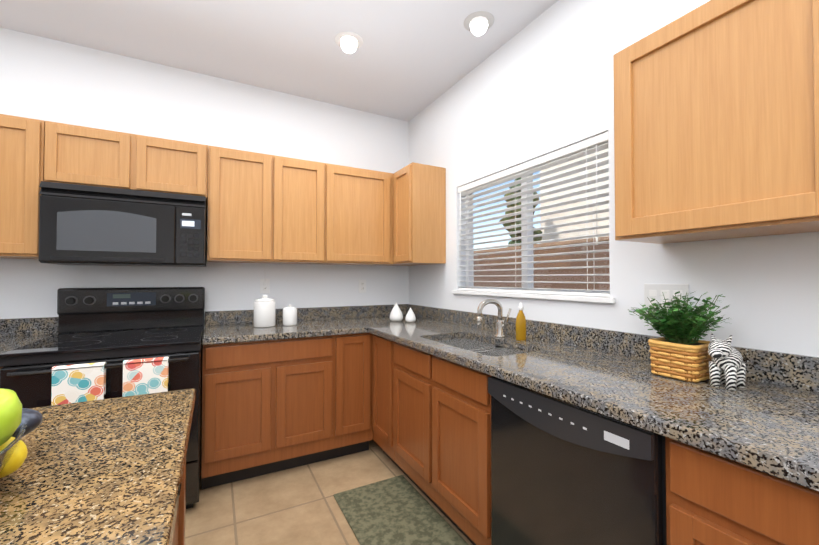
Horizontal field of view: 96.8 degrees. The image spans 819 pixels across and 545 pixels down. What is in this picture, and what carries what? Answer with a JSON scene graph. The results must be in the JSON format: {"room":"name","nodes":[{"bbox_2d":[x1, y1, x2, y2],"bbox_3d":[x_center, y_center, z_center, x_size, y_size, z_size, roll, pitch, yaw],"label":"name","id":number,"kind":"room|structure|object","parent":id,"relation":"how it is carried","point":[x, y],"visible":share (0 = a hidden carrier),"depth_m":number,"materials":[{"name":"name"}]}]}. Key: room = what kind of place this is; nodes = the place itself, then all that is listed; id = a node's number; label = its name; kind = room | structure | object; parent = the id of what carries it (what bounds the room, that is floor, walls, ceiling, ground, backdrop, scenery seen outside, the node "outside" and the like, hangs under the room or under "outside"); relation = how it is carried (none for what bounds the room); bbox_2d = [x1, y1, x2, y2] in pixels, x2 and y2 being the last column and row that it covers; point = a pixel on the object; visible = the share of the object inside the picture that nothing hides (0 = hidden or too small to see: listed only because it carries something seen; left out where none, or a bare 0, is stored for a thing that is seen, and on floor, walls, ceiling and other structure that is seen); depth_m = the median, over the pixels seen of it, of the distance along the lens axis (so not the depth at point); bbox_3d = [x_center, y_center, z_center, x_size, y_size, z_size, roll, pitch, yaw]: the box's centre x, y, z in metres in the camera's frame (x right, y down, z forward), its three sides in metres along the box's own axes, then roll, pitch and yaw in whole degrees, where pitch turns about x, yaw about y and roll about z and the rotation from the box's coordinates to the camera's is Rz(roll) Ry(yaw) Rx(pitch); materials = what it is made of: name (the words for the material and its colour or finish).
{"room":"kitchen","nodes":[
{"label":"kitchen","id":0,"kind":"room"},
{"bbox_2d":[0,27,408,332],"bbox_3d":[-2.074,-0.082,2.423,4.920,2.745,0.160,1,-1,-28],"label":"wall","id":1,"kind":"structure","parent":0,"point":[46,79],"depth_m":2.63,"materials":[{"name":"white paint"}]},
{"bbox_2d":[0,114,43,258],"bbox_3d":[-2.346,-0.466,2.007,0.562,0.760,0.322,1,-1,-28],"label":"upper cabinet","id":2,"kind":"object","parent":1,"relation":"attached to","point":[21,138],"depth_m":1.97,"materials":[{"name":"brown wood"}]},
{"bbox_2d":[44,121,147,190],"bbox_3d":[-1.891,-0.668,2.254,0.466,0.348,0.322,1,-1,-28],"label":"upper cabinet","id":3,"kind":"object","parent":1,"relation":"attached to","point":[73,154],"depth_m":2.11,"materials":[{"name":"brown wood"}]},
{"bbox_2d":[38,181,206,266],"bbox_3d":[-1.727,-0.267,2.291,0.776,0.441,0.400,1,-1,-28],"label":"microwave","id":4,"kind":"object","parent":3,"relation":"attached to","point":[91,225],"visible":1,"depth_m":2.10,"materials":[{"name":"black"}]},
{"bbox_2d":[148,136,211,197],"bbox_3d":[-1.599,-0.666,2.410,0.460,0.348,0.322,1,-1,-28],"label":"upper cabinet","id":5,"kind":"object","parent":1,"relation":"attached to","point":[177,167],"depth_m":2.31,"materials":[{"name":"brown wood"}]},
{"bbox_2d":[206,146,283,263],"bbox_3d":[-1.189,-0.456,2.626,0.466,0.760,0.322,1,-1,-28],"label":"upper cabinet","id":6,"kind":"object","parent":1,"relation":"attached to","point":[265,208],"depth_m":2.49,"materials":[{"name":"brown wood"}]},
{"bbox_2d":[260,279,269,292],"bbox_3d":[-1.127,0.106,2.830,0.070,0.114,0.007,1,-1,-28],"label":"electrical outlet","id":7,"kind":"object","parent":1,"relation":"attached to","point":[264,288],"visible":1,"depth_m":2.83,"materials":[{"name":"white plastic"}]},
{"bbox_2d":[284,157,335,264],"bbox_3d":[-0.875,-0.453,2.795,0.507,0.760,0.322,1,-1,-28],"label":"upper cabinet","id":8,"kind":"object","parent":1,"relation":"attached to","point":[309,186],"depth_m":2.70,"materials":[{"name":"brown wood"}]},
{"bbox_2d":[359,280,365,292],"bbox_3d":[-0.415,0.121,3.211,0.070,0.114,0.007,1,-1,-28],"label":"electrical outlet","id":9,"kind":"object","parent":1,"relation":"attached to","point":[362,286],"visible":1,"depth_m":3.21,"materials":[{"name":"white plastic"}]},
{"bbox_2d":[336,165,392,264],"bbox_3d":[-0.485,-0.449,3.003,0.641,0.760,0.322,1,-1,-28],"label":"upper cabinet","id":10,"kind":"object","parent":1,"relation":"attached to","point":[364,197],"depth_m":2.90,"materials":[{"name":"brown wood"}]},
{"bbox_2d":[0,0,557,121],"bbox_3d":[-0.714,-1.548,-0.091,4.920,0.100,5.920,1,-1,-28],"label":"ceiling","id":11,"kind":"structure","parent":0,"point":[408,60],"depth_m":2.25,"materials":[{"name":"white paint"}]},
{"bbox_2d":[335,32,362,49],"bbox_3d":[-0.381,-1.454,2.287,0.176,0.004,0.176,1,-1,-28],"label":"recessed light","id":12,"kind":"object","parent":11,"relation":"in","point":[349,40],"visible":1,"depth_m":2.28,"materials":[{"name":"white glass"}]},
{"bbox_2d":[464,11,493,32],"bbox_3d":[0.404,-1.457,2.119,0.176,0.004,0.176,1,-1,-28],"label":"recessed light","id":13,"kind":"object","parent":11,"relation":"in","point":[478,21],"visible":1,"depth_m":2.11,"materials":[{"name":"grey glass"}]},
{"bbox_2d":[185,440,472,544],"bbox_3d":[-0.714,1.297,-0.140,4.920,0.100,5.920,1,-1,-28],"label":"floor","id":14,"kind":"structure","parent":0,"point":[299,505],"depth_m":1.99,"materials":[{"name":"tile"}]},
{"bbox_2d":[0,287,204,508],"bbox_3d":[-1.621,0.689,2.066,0.773,1.192,0.834,1,-1,-28],"label":"stove","id":15,"kind":"object","parent":14,"relation":"on","point":[67,364],"visible":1,"depth_m":1.91,"materials":[{"name":"black metal"}]},
{"bbox_2d":[176,472,185,544],"bbox_3d":[-0.798,0.802,-0.136,1.389,0.890,1.911,1,-1,-28],"label":"kitchen island","id":16,"kind":"object","parent":14,"relation":"on","point":[180,532],"depth_m":0.96,"materials":[{"name":"brown wood"}]},
{"bbox_2d":[0,388,194,544],"bbox_3d":[-0.800,0.337,-0.136,1.438,0.040,1.960,1,-1,-28],"label":"island countertop","id":17,"kind":"structure","parent":16,"relation":"on","point":[110,471],"depth_m":0.59,"materials":[{"name":"beige stone"}]},
{"bbox_2d":[0,388,42,477],"bbox_3d":[-0.845,0.245,0.375,0.620,0.158,0.620,1,-1,-28],"label":"fruit bowl","id":18,"kind":"object","parent":17,"relation":"on","point":[17,421],"visible":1,"depth_m":0.55,"materials":[{"name":"yellow food"}]},
{"bbox_2d":[201,334,347,488],"bbox_3d":[-0.966,0.858,2.550,0.838,0.870,0.626,1,-1,-28],"label":"base cabinet","id":19,"kind":"object","parent":14,"relation":"on","point":[270,406],"depth_m":2.27,"materials":[{"name":"brown wood"}]},
{"bbox_2d":[348,333,372,454],"bbox_3d":[-0.557,0.862,2.769,0.358,0.870,0.626,1,-1,-28],"label":"base cabinet","id":20,"kind":"object","parent":14,"relation":"on","point":[360,345],"depth_m":2.54,"materials":[{"name":"brown wood"}]},
{"bbox_2d":[0,317,58,353],"bbox_3d":[-2.366,0.337,1.744,0.851,0.141,0.742,1,-1,-28],"label":"countertop","id":21,"kind":"structure","parent":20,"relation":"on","point":[15,333],"depth_m":2.16,"materials":[{"name":"stone"}]},
{"bbox_2d":[202,306,367,344],"bbox_3d":[-0.896,0.352,2.583,0.986,0.141,0.652,1,-1,-28],"label":"countertop","id":22,"kind":"structure","parent":20,"relation":"on","point":[233,326],"depth_m":2.63,"materials":[{"name":"stone"}]},
{"bbox_2d":[253,295,275,327],"bbox_3d":[-1.031,0.270,2.587,0.146,0.225,0.146,1,-1,-28],"label":"canister","id":23,"kind":"object","parent":22,"relation":"on","point":[264,311],"visible":1,"depth_m":2.53,"materials":[{"name":"white ceramic"}]},
{"bbox_2d":[283,304,296,325],"bbox_3d":[-0.875,0.309,2.659,0.100,0.150,0.100,1,-1,-28],"label":"canister","id":24,"kind":"object","parent":22,"relation":"on","point":[289,315],"visible":1,"depth_m":2.62,"materials":[{"name":"white ceramic"}]},
{"bbox_2d":[348,304,818,490],"bbox_3d":[0.363,0.428,2.001,0.687,0.312,2.863,1,-1,-28],"label":"countertop","id":25,"kind":"structure","parent":20,"relation":"on","point":[766,419],"depth_m":1.15,"materials":[{"name":"stone"}]},
{"bbox_2d":[390,302,402,321],"bbox_3d":[-0.106,0.314,2.914,0.108,0.150,0.108,1,-1,-28],"label":"vase","id":26,"kind":"object","parent":25,"relation":"on","point":[396,314],"visible":1,"depth_m":2.88,"materials":[{"name":"white ceramic"}]},
{"bbox_2d":[405,307,415,321],"bbox_3d":[0.008,0.330,2.845,0.083,0.115,0.083,1,-1,-28],"label":"vase","id":27,"kind":"object","parent":25,"relation":"on","point":[410,316],"visible":1,"depth_m":2.82,"materials":[{"name":"white ceramic"}]},
{"bbox_2d":[477,299,510,336],"bbox_3d":[0.471,0.262,2.088,0.223,0.224,0.092,1,-1,-28],"label":"faucet","id":28,"kind":"object","parent":25,"relation":"on","point":[501,325],"visible":1,"depth_m":2.10,"materials":[{"name":"silver metal"}]},
{"bbox_2d":[516,303,525,340],"bbox_3d":[0.616,0.270,2.011,0.066,0.206,0.046,1,-1,-28],"label":"soap bottle","id":29,"kind":"object","parent":25,"relation":"on","point":[520,327],"visible":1,"depth_m":1.99,"materials":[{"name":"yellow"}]},
{"bbox_2d":[629,291,731,382],"bbox_3d":[0.944,0.211,1.281,0.288,0.298,0.296,1,-1,-28],"label":"potted plant","id":30,"kind":"object","parent":25,"relation":"on","point":[678,350],"visible":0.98,"depth_m":1.23,"materials":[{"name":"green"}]},
{"bbox_2d":[708,333,745,390],"bbox_3d":[0.990,0.275,1.140,0.161,0.167,0.072,1,-1,-28],"label":"figurine","id":31,"kind":"object","parent":25,"relation":"on","point":[727,366],"visible":1,"depth_m":1.11,"materials":[{"name":"white ceramic"}]},
{"bbox_2d":[333,475,468,544],"bbox_3d":[0.013,1.273,1.716,0.445,0.010,1.085,1,-1,-28],"label":"rug","id":32,"kind":"object","parent":14,"relation":"on","point":[399,510],"visible":1,"depth_m":1.89,"materials":[{"name":"fabric"}]},
{"bbox_2d":[488,376,666,544],"bbox_3d":[0.736,0.839,1.319,0.633,0.866,0.626,1,-1,-28],"label":"dishwasher","id":33,"kind":"object","parent":14,"relation":"on","point":[564,473],"visible":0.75,"depth_m":1.13,"materials":[{"name":"black metal"}]},
{"bbox_2d":[665,437,818,544],"bbox_3d":[0.981,0.830,0.904,0.628,0.870,0.328,1,-1,-28],"label":"base cabinet","id":34,"kind":"object","parent":14,"relation":"on","point":[712,499],"depth_m":0.79,"materials":[{"name":"brown wood"}]},
{"bbox_2d":[409,0,818,356],"bbox_3d":[1.384,-0.106,1.008,0.160,2.745,5.600,1,-1,-28],"label":"wall","id":35,"kind":"structure","parent":0,"point":[542,84],"depth_m":1.80,"materials":[{"name":"white paint"}]},
{"bbox_2d":[393,162,445,265],"bbox_3d":[0.078,-0.450,2.935,0.322,0.760,0.290,1,-1,-28],"label":"upper cabinet","id":36,"kind":"object","parent":35,"relation":"attached to","point":[419,190],"depth_m":2.82,"materials":[{"name":"brown wood"}]},
{"bbox_2d":[452,131,615,303],"bbox_3d":[0.693,-0.253,2.251,0.157,0.809,1.270,1,-1,-28],"label":"window blinds","id":37,"kind":"object","parent":35,"relation":"attached to","point":[525,171],"visible":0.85,"depth_m":2.12,"materials":[{"name":"white plastic"}]},
{"bbox_2d":[644,284,688,311],"bbox_3d":[1.036,0.104,1.470,0.010,0.116,0.164,1,-1,-28],"label":"outlet","id":38,"kind":"object","parent":35,"relation":"attached to","point":[655,291],"visible":0.62,"depth_m":1.48,"materials":[{"name":"white plastic"}]},
{"bbox_2d":[613,0,818,243],"bbox_3d":[1.046,-0.472,1.128,0.322,0.696,0.670,1,-1,-28],"label":"upper cabinet","id":39,"kind":"object","parent":35,"relation":"attached to","point":[716,119],"depth_m":1.08,"materials":[{"name":"brown wood"}]},
{"bbox_2d":[801,0,818,227],"bbox_3d":[1.296,-0.480,0.660,0.322,0.696,0.698,1,-1,-28],"label":"upper cabinet","id":40,"kind":"object","parent":35,"relation":"attached to","point":[809,8],"depth_m":0.90,"materials":[{"name":"brown wood"}]},
{"label":"outside","id":41,"kind":"structure","parent":0,"visible":0},
{"bbox_3d":[11.401,1.526,14.060,29.830,0.050,36.000,1,-1,-28],"label":"ground","id":42,"kind":"structure","parent":41,"visible":0},
{"bbox_2d":[499,177,541,246],"bbox_3d":[3.101,-0.596,10.026,1.098,4.055,0.941,1,-1,-28],"label":"tree","id":43,"kind":"object","parent":42,"relation":"on","point":[519,222],"depth_m":9.91,"materials":[{"name":"green plant"}]},
{"bbox_2d":[474,236,609,289],"bbox_3d":[2.070,0.420,9.081,0.260,1.990,32.000,1,-1,-28],"label":"fence","id":44,"kind":"object","parent":42,"relation":"on","point":[565,271],"depth_m":7.30,"materials":[{"name":"brown"}]},
{"bbox_2d":[540,148,608,243],"bbox_3d":[10.508,-2.320,7.351,8.800,7.410,13.900,1,-1,-28],"label":"house","id":45,"kind":"structure","parent":42,"relation":"on","point":[573,234],"depth_m":10.12,"materials":[{"name":"paint"}]}
]}

